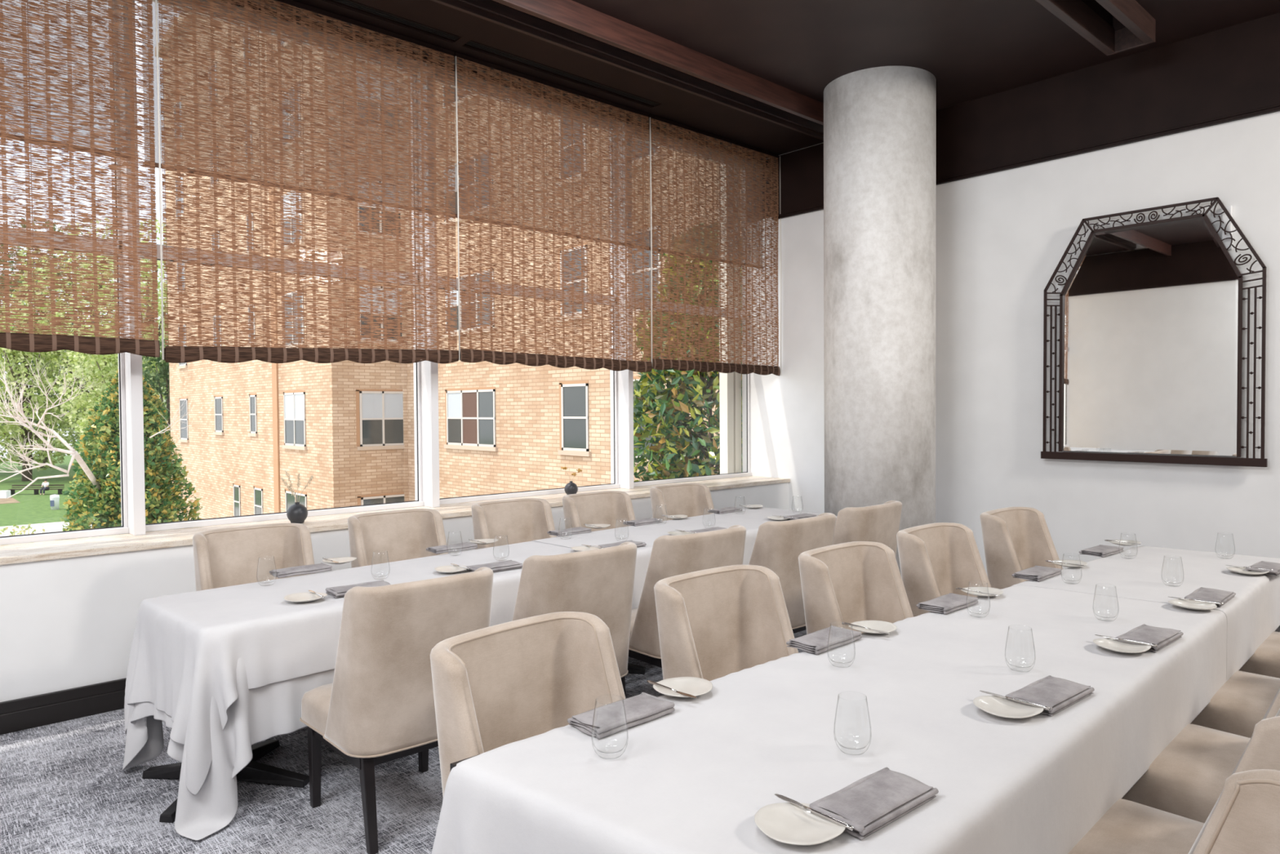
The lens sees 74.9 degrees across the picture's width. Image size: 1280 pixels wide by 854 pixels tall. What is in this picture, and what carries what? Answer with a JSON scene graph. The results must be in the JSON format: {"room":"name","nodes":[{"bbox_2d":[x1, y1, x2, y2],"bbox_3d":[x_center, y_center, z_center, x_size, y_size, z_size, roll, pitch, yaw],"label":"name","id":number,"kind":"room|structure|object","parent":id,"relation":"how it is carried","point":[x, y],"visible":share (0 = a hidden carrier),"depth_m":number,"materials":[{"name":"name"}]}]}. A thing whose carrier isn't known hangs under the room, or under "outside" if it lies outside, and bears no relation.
{"room":"restaurant dining room","nodes":[
{"label":"restaurant dining room","id":0,"kind":"room"},
{"bbox_2d":[0,0,135,159],"bbox_3d":[-3.550,-2.027,4.067,1.888,1.087,0.048,-2,2,-42],"label":"roller shade","id":1,"kind":"object","parent":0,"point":[17,1],"visible":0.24,"depth_m":4.50,"materials":[{"name":"brown fabric"}]},
{"bbox_2d":[0,629,806,853],"bbox_3d":[1.013,1.591,2.564,8.950,0.150,9.180,-2,2,-42],"label":"floor","id":2,"kind":"structure","parent":0,"point":[64,788],"depth_m":3.39,"materials":[{"name":"carpet"}]},
{"bbox_2d":[192,523,314,591],"bbox_3d":[-1.897,1.016,4.256,0.570,0.965,0.653,-2,2,-43],"label":"dining chair","id":3,"kind":"object","parent":2,"relation":"on","point":[239,555],"visible":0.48,"depth_m":4.43,"materials":[{"name":"beige fabric"}]},
{"bbox_2d":[142,662,645,822],"bbox_3d":[-0.343,1.095,5.034,0.765,0.750,4.722,1,2,45],"label":"dining table","id":4,"kind":"object","parent":2,"relation":"on","point":[254,771],"visible":0.15,"depth_m":3.54,"materials":[{"name":"black metal"}]},
{"bbox_2d":[121,657,334,839],"bbox_3d":[-1.145,1.112,4.155,2.356,0.743,0.980,-2,2,-42],"label":"tablecloth","id":5,"kind":"object","parent":4,"relation":"on","point":[259,714],"visible":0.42,"depth_m":3.22,"materials":[{"name":"white fabric"}]},
{"bbox_2d":[124,540,578,795],"bbox_3d":[-1.146,1.037,4.165,2.367,0.605,0.988,-2,2,-42],"label":"tablecloth","id":6,"kind":"object","parent":5,"relation":"on","point":[201,636],"visible":0.63,"depth_m":3.43,"materials":[{"name":"white fabric"}]},
{"bbox_2d":[269,562,332,577],"bbox_3d":[-1.714,0.722,4.221,0.273,0.029,0.129,-2,2,-43],"label":"folded napkin","id":7,"kind":"object","parent":6,"relation":"on","point":[313,568],"visible":1,"depth_m":4.18,"materials":[{"name":"grey fabric"}]},
{"bbox_2d":[284,591,327,602],"bbox_3d":[-1.440,0.737,3.600,0.174,0.022,0.164,-1,1,-17],"label":"bread plate","id":8,"kind":"object","parent":6,"relation":"on","point":[308,596],"visible":0.98,"depth_m":3.61,"materials":[{"name":"beige ceramic"}]},
{"bbox_2d":[325,580,390,597],"bbox_3d":[-1.261,0.729,3.770,0.273,0.029,0.129,-1,2,-40],"label":"folded napkin","id":9,"kind":"object","parent":6,"relation":"on","point":[338,591],"visible":0.52,"depth_m":3.74,"materials":[{"name":"grey fabric"}]},
{"bbox_2d":[434,564,466,573],"bbox_3d":[-0.948,0.720,4.215,0.174,0.022,0.164,-1,1,-26],"label":"bread plate","id":10,"kind":"object","parent":6,"relation":"on","point":[446,569],"visible":0.98,"depth_m":4.22,"materials":[{"name":"beige ceramic"}]},
{"bbox_2d":[426,542,477,554],"bbox_3d":[-1.097,0.703,4.874,0.273,0.029,0.129,-2,2,-42],"label":"folded napkin","id":11,"kind":"object","parent":6,"relation":"on","point":[466,545],"visible":1,"depth_m":4.83,"materials":[{"name":"grey fabric"}]},
{"bbox_2d":[466,560,522,572],"bbox_3d":[-0.738,0.714,4.268,0.273,0.029,0.129,-2,2,-41],"label":"folded napkin","id":12,"kind":"object","parent":6,"relation":"on","point":[509,564],"visible":0.77,"depth_m":4.25,"materials":[{"name":"grey fabric"}]},
{"bbox_2d":[531,506,836,608],"bbox_3d":[0.431,0.995,5.847,2.494,0.625,1.015,-2,2,-42],"label":"tablecloth","id":13,"kind":"object","parent":4,"relation":"on","point":[751,519],"visible":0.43,"depth_m":5.54,"materials":[{"name":"white fabric"}]},
{"bbox_2d":[546,526,591,536],"bbox_3d":[-0.463,0.685,5.484,0.273,0.029,0.129,-2,2,-41],"label":"folded napkin","id":14,"kind":"object","parent":13,"relation":"on","point":[580,530],"visible":1,"depth_m":5.44,"materials":[{"name":"grey fabric"}]},
{"bbox_2d":[622,517,662,526],"bbox_3d":[0.018,0.672,5.925,0.273,0.029,0.129,-2,2,-44],"label":"folded napkin","id":15,"kind":"object","parent":13,"relation":"on","point":[636,522],"visible":1,"depth_m":5.88,"materials":[{"name":"grey fabric"}]},
{"bbox_2d":[299,566,493,853],"bbox_3d":[-0.944,1.031,3.288,0.570,0.965,0.653,-2,2,-42],"label":"dining chair","id":16,"kind":"object","parent":2,"relation":"on","point":[378,707],"visible":0.77,"depth_m":3.00,"materials":[{"name":"beige fabric"}]},
{"bbox_2d":[347,508,448,568],"bbox_3d":[-1.331,0.998,4.882,0.570,0.965,0.653,-2,2,-42],"label":"dining chair","id":17,"kind":"object","parent":2,"relation":"on","point":[405,534],"visible":0.45,"depth_m":5.08,"materials":[{"name":"beige fabric"}]},
{"bbox_2d":[449,754,479,770],"bbox_3d":[1.561,1.124,3.147,4.634,0.750,0.964,-2,2,-42],"label":"dining table","id":18,"kind":"object","parent":2,"relation":"on","point":[452,765],"visible":0.02,"depth_m":1.96,"materials":[{"name":"black metal"}]},
{"bbox_2d":[431,584,1226,853],"bbox_3d":[0.923,1.086,2.691,1.186,0.668,3.110,1,2,43],"label":"tablecloth","id":19,"kind":"object","parent":18,"relation":"on","point":[695,778],"visible":0.91,"depth_m":2.06,"materials":[{"name":"white fabric"}]},
{"bbox_2d":[567,692,675,738],"bbox_3d":[-0.047,0.756,2.203,0.273,0.029,0.129,-2,2,-43],"label":"folded napkin","id":20,"kind":"object","parent":19,"relation":"on","point":[608,719],"visible":1,"depth_m":2.17,"materials":[{"name":"grey fabric"}]},
{"bbox_2d":[653,676,712,697],"bbox_3d":[0.124,0.753,2.401,0.164,0.022,0.174,1,2,43],"label":"bread plate","id":21,"kind":"object","parent":19,"relation":"on","point":[693,686],"visible":0.89,"depth_m":2.42,"materials":[{"name":"beige ceramic"}]},
{"bbox_2d":[754,802,845,844],"bbox_3d":[0.308,0.769,1.614,0.174,0.022,0.164,-1,1,-22],"label":"bread plate","id":22,"kind":"object","parent":19,"relation":"on","point":[789,823],"visible":0.98,"depth_m":1.61,"materials":[{"name":"beige ceramic"}]},
{"bbox_2d":[773,793,853,831],"bbox_3d":[0.340,0.756,1.648,0.016,0.009,0.191,-1,2,-40],"label":"butter knife","id":23,"kind":"object","parent":22,"relation":"on","point":[780,796],"visible":1,"depth_m":1.64,"materials":[{"name":"silver metal"}]},
{"bbox_2d":[786,625,862,654],"bbox_3d":[0.640,0.735,2.898,0.273,0.029,0.129,-2,2,-43],"label":"folded napkin","id":24,"kind":"object","parent":19,"relation":"on","point":[823,640],"visible":1,"depth_m":2.86,"materials":[{"name":"grey fabric"}]},
{"bbox_2d":[848,620,897,633],"bbox_3d":[0.847,0.733,3.042,0.164,0.022,0.174,1,2,40],"label":"bread plate","id":25,"kind":"object","parent":19,"relation":"on","point":[886,626],"visible":0.86,"depth_m":3.06,"materials":[{"name":"beige ceramic"}]},
{"bbox_2d":[808,767,938,839],"bbox_3d":[0.481,0.763,1.709,0.273,0.029,0.129,-1,2,-40],"label":"folded napkin","id":26,"kind":"object","parent":19,"relation":"on","point":[878,798],"visible":0.94,"depth_m":1.68,"materials":[{"name":"grey fabric"}]},
{"bbox_2d":[915,592,977,614],"bbox_3d":[1.258,0.719,3.417,0.273,0.029,0.129,-2,2,-42],"label":"folded napkin","id":27,"kind":"object","parent":19,"relation":"on","point":[949,602],"visible":1,"depth_m":3.37,"materials":[{"name":"grey fabric"}]},
{"bbox_2d":[960,586,1003,596],"bbox_3d":[1.479,0.716,3.612,0.174,0.022,0.164,-1,2,-35],"label":"bread plate","id":28,"kind":"object","parent":19,"relation":"on","point":[984,589],"visible":0.91,"depth_m":3.63,"materials":[{"name":"beige ceramic"}]},
{"bbox_2d":[973,695,1044,718],"bbox_3d":[0.981,0.751,2.230,0.174,0.022,0.164,-1,1,-21],"label":"bread plate","id":29,"kind":"object","parent":19,"relation":"on","point":[996,705],"visible":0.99,"depth_m":2.23,"materials":[{"name":"beige ceramic"}]},
{"bbox_2d":[1004,675,1094,715],"bbox_3d":[1.143,0.745,2.327,0.273,0.029,0.129,-1,2,-40],"label":"folded napkin","id":30,"kind":"object","parent":19,"relation":"on","point":[1057,694],"visible":0.94,"depth_m":2.30,"materials":[{"name":"grey fabric"}]},
{"bbox_2d":[1093,638,1151,653],"bbox_3d":[1.608,0.734,2.791,0.174,0.022,0.164,-1,2,-31],"label":"bread plate","id":31,"kind":"object","parent":19,"relation":"on","point":[1112,644],"visible":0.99,"depth_m":2.79,"materials":[{"name":"beige ceramic"}]},
{"bbox_2d":[1115,623,1183,652],"bbox_3d":[1.765,0.727,2.893,0.273,0.029,0.129,-2,2,-41],"label":"folded napkin","id":32,"kind":"object","parent":19,"relation":"on","point":[1161,637],"visible":0.91,"depth_m":2.87,"materials":[{"name":"grey fabric"}]},
{"bbox_2d":[1168,598,1217,609],"bbox_3d":[2.218,0.717,3.357,0.164,0.022,0.174,0,1,29],"label":"bread plate","id":33,"kind":"object","parent":19,"relation":"on","point":[1188,604],"visible":1,"depth_m":3.37,"materials":[{"name":"beige ceramic"}]},
{"bbox_2d":[1016,546,1279,681],"bbox_3d":[2.627,1.041,4.141,1.730,0.666,0.884,-2,2,-42],"label":"tablecloth","id":34,"kind":"object","parent":18,"relation":"on","point":[1252,615],"visible":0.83,"depth_m":3.90,"materials":[{"name":"white fabric"}]},
{"bbox_2d":[1011,565,1062,582],"bbox_3d":[1.907,0.701,4.012,0.273,0.029,0.129,-2,2,-43],"label":"folded napkin","id":35,"kind":"object","parent":34,"relation":"on","point":[1038,573],"visible":1,"depth_m":3.97,"materials":[{"name":"grey fabric"}]},
{"bbox_2d":[1079,544,1123,557],"bbox_3d":[2.550,0.683,4.617,0.273,0.029,0.129,-1,2,-40],"label":"folded napkin","id":36,"kind":"object","parent":34,"relation":"on","point":[1100,550],"visible":1,"depth_m":4.57,"materials":[{"name":"grey fabric"}]},
{"bbox_2d":[1184,586,1235,607],"bbox_3d":[2.385,0.710,3.494,0.273,0.029,0.129,-2,2,-44],"label":"folded napkin","id":37,"kind":"object","parent":34,"relation":"on","point":[1201,593],"visible":0.87,"depth_m":3.47,"materials":[{"name":"grey fabric"}]},
{"bbox_2d":[1245,560,1279,575],"bbox_3d":[3.083,0.691,4.094,0.273,0.029,0.129,-2,2,-41],"label":"folded napkin","id":38,"kind":"object","parent":34,"relation":"on","point":[1275,566],"visible":0.95,"depth_m":4.05,"materials":[{"name":"grey fabric"}]},
{"bbox_2d":[471,497,556,549],"bbox_3d":[-0.725,0.981,5.450,0.570,0.965,0.653,-2,2,-41],"label":"dining chair","id":39,"kind":"object","parent":2,"relation":"on","point":[513,521],"visible":0.41,"depth_m":5.66,"materials":[{"name":"beige fabric"}]},
{"bbox_2d":[430,611,626,796],"bbox_3d":[-0.169,1.050,2.205,0.653,0.965,0.570,1,2,43],"label":"dining chair","id":40,"kind":"object","parent":2,"relation":"on","point":[496,686],"visible":0.52,"depth_m":2.38,"materials":[{"name":"beige fabric"}]},
{"bbox_2d":[511,542,636,697],"bbox_3d":[-0.386,1.014,3.892,0.570,0.965,0.653,-2,2,-41],"label":"dining chair","id":41,"kind":"object","parent":2,"relation":"on","point":[598,582],"visible":0.52,"depth_m":3.62,"materials":[{"name":"beige fabric"}]},
{"bbox_2d":[562,490,635,531],"bbox_3d":[-0.173,0.966,5.927,0.570,0.965,0.653,-2,2,-42],"label":"dining chair","id":42,"kind":"object","parent":2,"relation":"on","point":[614,508],"visible":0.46,"depth_m":6.15,"materials":[{"name":"beige fabric"}]},
{"bbox_2d":[649,483,714,520],"bbox_3d":[0.456,0.949,6.515,0.570,0.965,0.653,-2,2,-41],"label":"dining chair","id":43,"kind":"object","parent":2,"relation":"on","point":[691,500],"visible":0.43,"depth_m":6.74,"materials":[{"name":"beige fabric"}]},
{"bbox_2d":[628,524,746,667],"bbox_3d":[0.183,0.998,4.425,0.570,0.965,0.653,-2,2,-41],"label":"dining chair","id":44,"kind":"object","parent":2,"relation":"on","point":[670,555],"visible":0.44,"depth_m":4.14,"materials":[{"name":"beige fabric"}]},
{"bbox_2d":[653,564,798,680],"bbox_3d":[0.430,1.029,2.942,0.570,0.965,0.653,-2,2,-42],"label":"dining chair","id":45,"kind":"object","parent":2,"relation":"on","point":[715,623],"visible":0.47,"depth_m":3.16,"materials":[{"name":"beige fabric"}]},
{"bbox_2d":[748,512,835,633],"bbox_3d":[0.764,0.983,4.902,0.570,0.965,0.653,-2,2,-42],"label":"dining chair","id":46,"kind":"object","parent":2,"relation":"on","point":[778,546],"visible":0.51,"depth_m":4.59,"materials":[{"name":"beige fabric"}]},
{"bbox_2d":[798,541,913,634],"bbox_3d":[1.048,1.012,3.494,0.570,0.965,0.653,-2,2,-43],"label":"dining chair","id":47,"kind":"object","parent":2,"relation":"on","point":[848,582],"visible":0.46,"depth_m":3.72,"materials":[{"name":"beige fabric"}]},
{"bbox_2d":[833,500,902,555],"bbox_3d":[1.337,0.965,5.507,0.570,0.965,0.653,-2,2,-43],"label":"dining chair","id":48,"kind":"object","parent":2,"relation":"on","point":[880,523],"visible":0.39,"depth_m":5.19,"materials":[{"name":"beige fabric"}]},
{"bbox_2d":[823,66,936,574],"bbox_3d":[1.896,-0.627,6.632,0.852,4.090,0.852,-2,2,-42],"label":"concrete column","id":49,"kind":"structure","parent":2,"relation":"on","point":[880,122],"depth_m":6.25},
{"bbox_2d":[896,522,991,617],"bbox_3d":[1.648,0.995,4.096,0.570,0.965,0.653,-2,2,-44],"label":"dining chair","id":50,"kind":"object","parent":2,"relation":"on","point":[936,559],"visible":0.41,"depth_m":4.32,"materials":[{"name":"beige fabric"}]},
{"bbox_2d":[979,506,1062,589],"bbox_3d":[2.337,0.975,4.766,0.570,0.965,0.653,-2,2,-43],"label":"dining chair","id":51,"kind":"object","parent":2,"relation":"on","point":[1015,539],"visible":0.48,"depth_m":4.97,"materials":[{"name":"beige fabric"}]},
{"bbox_2d":[1067,708,1279,853],"bbox_3d":[1.357,1.043,2.003,0.570,0.965,0.653,-2,2,-44],"label":"dining chair","id":52,"kind":"object","parent":2,"relation":"on","point":[1127,827],"visible":0.59,"depth_m":2.11,"materials":[{"name":"beige fabric"}]},
{"bbox_2d":[1122,687,1279,822],"bbox_3d":[1.897,1.027,2.551,0.570,0.965,0.653,-2,2,-41],"label":"dining chair","id":53,"kind":"object","parent":2,"relation":"on","point":[1187,779],"visible":0.31,"depth_m":2.54,"materials":[{"name":"beige fabric"}]},
{"bbox_2d":[1187,768,1279,853],"bbox_3d":[0.749,1.061,1.407,0.570,0.965,0.653,-2,2,-42],"label":"dining chair","id":54,"kind":"object","parent":2,"relation":"on","point":[1245,817],"visible":1,"depth_m":1.43,"materials":[{"name":"beige fabric"}]},
{"bbox_2d":[1190,670,1279,737],"bbox_3d":[2.469,1.010,3.142,0.570,0.965,0.653,-2,2,-43],"label":"dining chair","id":55,"kind":"object","parent":2,"relation":"on","point":[1244,700],"visible":0.3,"depth_m":3.11,"materials":[{"name":"beige fabric"}]},
{"bbox_2d":[1239,631,1279,678],"bbox_3d":[3.075,0.993,3.722,0.570,0.965,0.653,-2,2,-42],"label":"dining chair","id":56,"kind":"object","parent":2,"relation":"on","point":[1265,660],"visible":0.39,"depth_m":3.70,"materials":[{"name":"beige fabric"}]},
{"bbox_2d":[572,0,1279,110],"bbox_3d":[1.473,-2.764,1.930,8.550,0.400,7.325,-2,2,-42],"label":"ceiling","id":57,"kind":"structure","parent":0,"point":[973,50],"depth_m":5.62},
{"bbox_2d":[492,0,823,125],"bbox_3d":[-1.006,-2.677,4.631,8.530,0.460,0.045,-2,2,-42],"label":"ceiling beam","id":58,"kind":"structure","parent":57,"relation":"attached to","point":[571,15],"depth_m":5.68,"materials":[{"name":"brown wood"}]},
{"bbox_2d":[1035,0,1155,56],"bbox_3d":[0.531,-2.518,3.061,7.415,0.160,0.290,-2,2,-42],"label":"ceiling beam","id":59,"kind":"structure","parent":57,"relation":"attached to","point":[1140,31],"depth_m":5.28,"materials":[{"name":"brown wood"}]},
{"bbox_2d":[741,111,1279,576],"bbox_3d":[4.165,-0.824,5.529,0.200,4.500,8.960,-2,2,-42],"label":"wall","id":60,"kind":"structure","parent":0,"point":[1002,237],"depth_m":6.54,"materials":[{"name":"white paint"}]},
{"bbox_2d":[0,0,159,357],"bbox_3d":[-3.403,-1.474,3.985,1.932,2.213,0.078,-2,2,-42],"label":"blind","id":61,"kind":"object","parent":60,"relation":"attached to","point":[100,344],"visible":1,"depth_m":4.38,"materials":[{"name":"wicker"}]},
{"bbox_2d":[155,0,164,359],"bbox_3d":[-2.664,-1.470,4.633,0.012,2.190,0.013,-2,2,-42],"label":"blind cord","id":62,"kind":"object","parent":61,"relation":"hanging from","point":[156,1],"visible":1,"depth_m":4.63,"materials":[{"name":"fabric"}]},
{"bbox_2d":[120,0,146,535],"bbox_3d":[-2.976,-0.992,4.872,0.060,3.232,0.230,-2,2,-42],"label":"trim","id":63,"kind":"structure","parent":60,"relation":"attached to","point":[133,362],"depth_m":4.81,"materials":[{"name":"paint"}]},
{"bbox_2d":[158,0,458,363],"bbox_3d":[-1.983,-1.499,5.279,1.850,2.241,0.077,-2,2,-42],"label":"blind","id":64,"kind":"object","parent":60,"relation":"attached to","point":[177,353],"visible":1,"depth_m":5.18,"materials":[{"name":"wicker"}]},
{"bbox_2d":[455,56,460,359],"bbox_3d":[-1.284,-1.538,5.893,0.012,2.130,0.013,-2,2,-42],"label":"blind cord","id":65,"kind":"object","parent":64,"relation":"hanging from","point":[455,56],"visible":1,"depth_m":5.89,"materials":[{"name":"fabric"}]},
{"bbox_2d":[324,0,461,42],"bbox_3d":[-1.918,-2.646,5.088,1.820,0.050,0.104,-2,2,-42],"label":"air vent","id":66,"kind":"object","parent":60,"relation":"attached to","point":[350,4],"visible":0.64,"depth_m":5.41,"materials":[{"name":"metal"}]},
{"bbox_2d":[0,475,790,702],"bbox_3d":[-1.863,1.032,5.695,8.550,0.868,0.625,-2,2,-42],"label":"wall","id":67,"kind":"structure","parent":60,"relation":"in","point":[68,623],"depth_m":4.42,"materials":[{"name":"white paint"}]},
{"bbox_2d":[0,677,126,734],"bbox_3d":[-1.651,1.392,5.474,8.550,0.155,0.030,-2,2,-42],"label":"baseboard","id":68,"kind":"structure","parent":67,"relation":"attached to","point":[37,710],"depth_m":4.27,"materials":[{"name":"black"}]},
{"bbox_2d":[0,157,128,545],"bbox_3d":[-3.543,-0.979,4.441,1.360,3.232,0.100,-2,2,-42],"label":"window","id":69,"kind":"structure","parent":67,"relation":"attached to","point":[123,529],"depth_m":4.86,"materials":[{"name":"white metal"}]},
{"bbox_2d":[139,210,423,531],"bbox_3d":[-2.320,-1.012,5.559,1.835,3.232,0.100,-2,2,-42],"label":"window","id":70,"kind":"structure","parent":67,"relation":"attached to","point":[418,502],"depth_m":5.72,"materials":[{"name":"white metal"}]},
{"bbox_2d":[286,502,307,523],"bbox_3d":[-2.168,0.542,5.286,0.124,0.134,0.124,-2,2,-42],"label":"bud vase","id":71,"kind":"object","parent":67,"relation":"on","point":[297,513],"visible":0.97,"depth_m":5.25,"materials":[{"name":"grey ceramic"}]},
{"bbox_2d":[436,243,619,504],"bbox_3d":[-0.912,-1.051,6.846,1.860,3.232,0.100,-2,2,-42],"label":"window","id":72,"kind":"structure","parent":67,"relation":"attached to","point":[614,401],"depth_m":7.22,"materials":[{"name":"white metal"}]},
{"bbox_2d":[632,266,751,486],"bbox_3d":[0.468,-1.089,8.107,1.770,3.232,0.100,-2,2,-42],"label":"window","id":73,"kind":"structure","parent":67,"relation":"attached to","point":[746,377],"depth_m":8.67,"materials":[{"name":"white metal"}]},
{"bbox_2d":[418,211,439,507],"bbox_3d":[-1.577,-1.031,6.150,0.060,3.232,0.230,-2,2,-42],"label":"trim","id":74,"kind":"structure","parent":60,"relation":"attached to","point":[428,370],"depth_m":6.10,"materials":[{"name":"white metal"}]},
{"bbox_2d":[141,0,764,269],"bbox_3d":[-0.789,-2.093,6.590,5.499,1.107,0.048,-2,2,-42],"label":"roller shade","id":75,"kind":"object","parent":60,"relation":"attached to","point":[153,28],"visible":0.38,"depth_m":5.82,"materials":[{"name":"brown fabric"}]},
{"bbox_2d":[248,0,823,159],"bbox_3d":[-1.549,-2.822,5.236,8.550,0.390,1.635,-2,2,-42],"label":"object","id":76,"kind":"structure","parent":60,"relation":"attached to","point":[677,105],"depth_m":6.20,"materials":[{"name":"brown paint"}]},
{"bbox_2d":[453,52,652,372],"bbox_3d":[-0.609,-1.552,6.537,1.859,2.211,0.077,-2,2,-42],"label":"blind","id":77,"kind":"object","parent":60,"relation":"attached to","point":[470,354],"visible":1,"depth_m":6.45,"materials":[{"name":"wicker"}]},
{"bbox_2d":[649,117,652,363],"bbox_3d":[0.096,-1.576,7.154,0.012,2.130,0.013,-2,2,-42],"label":"blind cord","id":78,"kind":"object","parent":77,"relation":"hanging from","point":[650,117],"visible":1,"depth_m":7.15,"materials":[{"name":"fabric"}]},
{"bbox_2d":[462,40,661,107],"bbox_3d":[-0.526,-2.684,6.359,1.810,0.050,0.104,-2,2,-42],"label":"air vent","id":79,"kind":"object","parent":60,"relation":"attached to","point":[471,44],"visible":0.61,"depth_m":6.28,"materials":[{"name":"metal"}]},
{"bbox_2d":[616,245,634,488],"bbox_3d":[-0.162,-1.070,7.444,0.055,3.232,0.230,-2,2,-42],"label":"trim","id":80,"kind":"structure","parent":60,"relation":"attached to","point":[625,377],"depth_m":7.40,"materials":[{"name":"white metal"}]},
{"bbox_2d":[431,0,823,140],"bbox_3d":[-1.341,-2.658,5.012,8.550,0.112,0.050,-2,2,-42],"label":"ceiling beam","id":81,"kind":"structure","parent":60,"relation":"attached to","point":[492,11],"depth_m":6.11,"materials":[{"name":"brown wood"}]},
{"bbox_2d":[648,114,780,375],"bbox_3d":[0.737,-1.594,7.763,1.757,2.202,0.078,-2,2,-42],"label":"blind","id":82,"kind":"object","parent":60,"relation":"attached to","point":[662,363],"visible":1,"depth_m":7.69,"materials":[{"name":"wicker"}]},
{"bbox_2d":[719,262,741,474],"bbox_3d":[0.942,-1.102,8.737,0.220,3.222,0.110,-2,2,-42],"label":"trim","id":83,"kind":"structure","parent":60,"relation":"attached to","point":[730,384],"depth_m":8.70,"materials":[{"name":"beige"}]},
{"bbox_2d":[762,12,1279,220],"bbox_3d":[4.095,-2.348,5.386,0.035,0.625,8.880,-2,2,-42],"label":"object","id":84,"kind":"structure","parent":60,"relation":"attached to","point":[1232,73],"depth_m":6.14,"materials":[{"name":"brown paint"}]},
{"bbox_2d":[1040,196,1267,466],"bbox_3d":[3.586,-0.645,5.931,0.035,1.794,1.423,-2,2,-42],"label":"wall mirror","id":85,"kind":"object","parent":60,"relation":"attached to","point":[1151,328],"visible":1,"depth_m":5.88,"materials":[{"name":"brown metal"}]},
{"bbox_2d":[1062,217,1238,456],"bbox_3d":[3.587,-0.625,5.938,0.001,1.623,1.130,-2,2,-42],"label":"mirror glass","id":86,"kind":"object","parent":85,"relation":"on","point":[1150,308],"depth_m":5.90,"materials":[{"name":"silver metal"}]},
{"bbox_2d":[1222,204,1232,249],"bbox_3d":[3.932,-1.332,5.596,0.035,0.292,0.053,-2,2,-42],"label":"wall bracket","id":87,"kind":"object","parent":60,"relation":"attached to","point":[1226,242],"visible":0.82,"depth_m":5.58,"materials":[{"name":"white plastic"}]},
{"label":"outside","id":88,"kind":"structure","parent":0,"visible":0},
{"bbox_2d":[0,519,94,544],"bbox_3d":[-31.859,6.696,17.941,44.900,0.020,56.913,-2,2,-42],"label":"paving","id":89,"kind":"object","parent":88,"point":[48,526],"depth_m":49.50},
{"bbox_2d":[0,352,204,498],"bbox_3d":[-9.125,2.631,13.079,3.314,8.049,3.435,0,1,30],"label":"tree","id":90,"kind":"object","parent":89,"relation":"on","point":[75,455],"visible":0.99,"depth_m":12.48,"materials":[{"name":"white plant"}]},
{"bbox_2d":[56,368,202,540],"bbox_3d":[-8.901,2.889,14.635,3.810,7.853,3.802,-1,1,-16],"label":"tree","id":91,"kind":"object","parent":89,"relation":"on","point":[102,432],"visible":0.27,"depth_m":14.16,"materials":[{"name":"green plant"}]},
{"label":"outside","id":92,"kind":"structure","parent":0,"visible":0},
{"bbox_2d":[0,455,97,526],"bbox_3d":[-63.297,6.257,54.630,140.000,0.300,154.100,-2,2,-42],"label":"ground","id":93,"kind":"structure","parent":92,"point":[33,508],"depth_m":68.23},
{"bbox_2d":[8,484,64,494],"bbox_3d":[-50.713,5.269,70.191,4.400,0.800,0.480,0,1,0],"label":"park bench","id":94,"kind":"object","parent":93,"relation":"on","point":[60,490],"visible":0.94,"depth_m":70.31,"materials":[{"name":"brown wood"}]},
{"bbox_2d":[0,260,85,464],"bbox_3d":[-73.131,-6.784,93.884,17.527,24.602,18.174,-2,2,-42],"label":"tree","id":95,"kind":"object","parent":93,"relation":"on","point":[6,401],"visible":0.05,"depth_m":93.48,"materials":[{"name":"green plant"}]},
{"bbox_2d":[0,301,101,481],"bbox_3d":[-62.448,-3.477,84.229,14.470,18.259,13.228,-2,2,-42],"label":"tree","id":96,"kind":"object","parent":93,"relation":"on","point":[27,357],"visible":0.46,"depth_m":83.58,"materials":[{"name":"green plant"}]},
{"bbox_2d":[0,217,114,467],"bbox_3d":[-73.365,-10.139,103.332,21.663,30.900,21.598,-2,2,-42],"label":"tree","id":97,"kind":"object","parent":93,"relation":"on","point":[10,255],"visible":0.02,"depth_m":102.47,"materials":[{"name":"green plant"}]},
{"bbox_2d":[0,217,168,447],"bbox_3d":[-57.749,-8.115,88.394,19.545,27.292,17.801,-2,2,-42],"label":"tree","id":98,"kind":"object","parent":93,"relation":"on","point":[14,295],"visible":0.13,"depth_m":84.48,"materials":[{"name":"green plant"}]},
{"bbox_2d":[49,218,168,419],"bbox_3d":[-47.156,-7.007,80.086,15.636,25.282,14.441,-2,2,-42],"label":"tree","id":99,"kind":"object","parent":93,"relation":"on","point":[157,224],"visible":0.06,"depth_m":77.77,"materials":[{"name":"green plant"}]},
{"bbox_2d":[53,320,168,465],"bbox_3d":[-47.399,-2.113,76.222,10.366,15.666,10.119,-2,2,-42],"label":"tree","id":100,"kind":"object","parent":93,"relation":"on","point":[91,362],"visible":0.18,"depth_m":73.52,"materials":[{"name":"green plant"}]},
{"bbox_2d":[142,338,172,515],"bbox_3d":[-24.708,0.797,44.182,3.978,10.944,4.056,-1,1,-8],"label":"tree","id":101,"kind":"object","parent":93,"relation":"on","point":[163,375],"visible":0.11,"depth_m":43.45,"materials":[{"name":"green plant"}]},
{"bbox_2d":[165,170,742,526],"bbox_3d":[-4.106,-4.538,27.746,14.250,21.650,30.400,-2,2,-42],"label":"brick building","id":102,"kind":"structure","parent":93,"relation":"on","point":[348,425],"depth_m":22.69,"materials":[{"name":"beige brick"}]},
{"bbox_2d":[633,252,742,486],"bbox_3d":[0.923,2.154,10.527,2.517,9.370,2.574,-1,1,-7],"label":"magnolia tree","id":103,"kind":"object","parent":93,"relation":"on","point":[676,454],"visible":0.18,"depth_m":9.99,"materials":[{"name":"green plant"}]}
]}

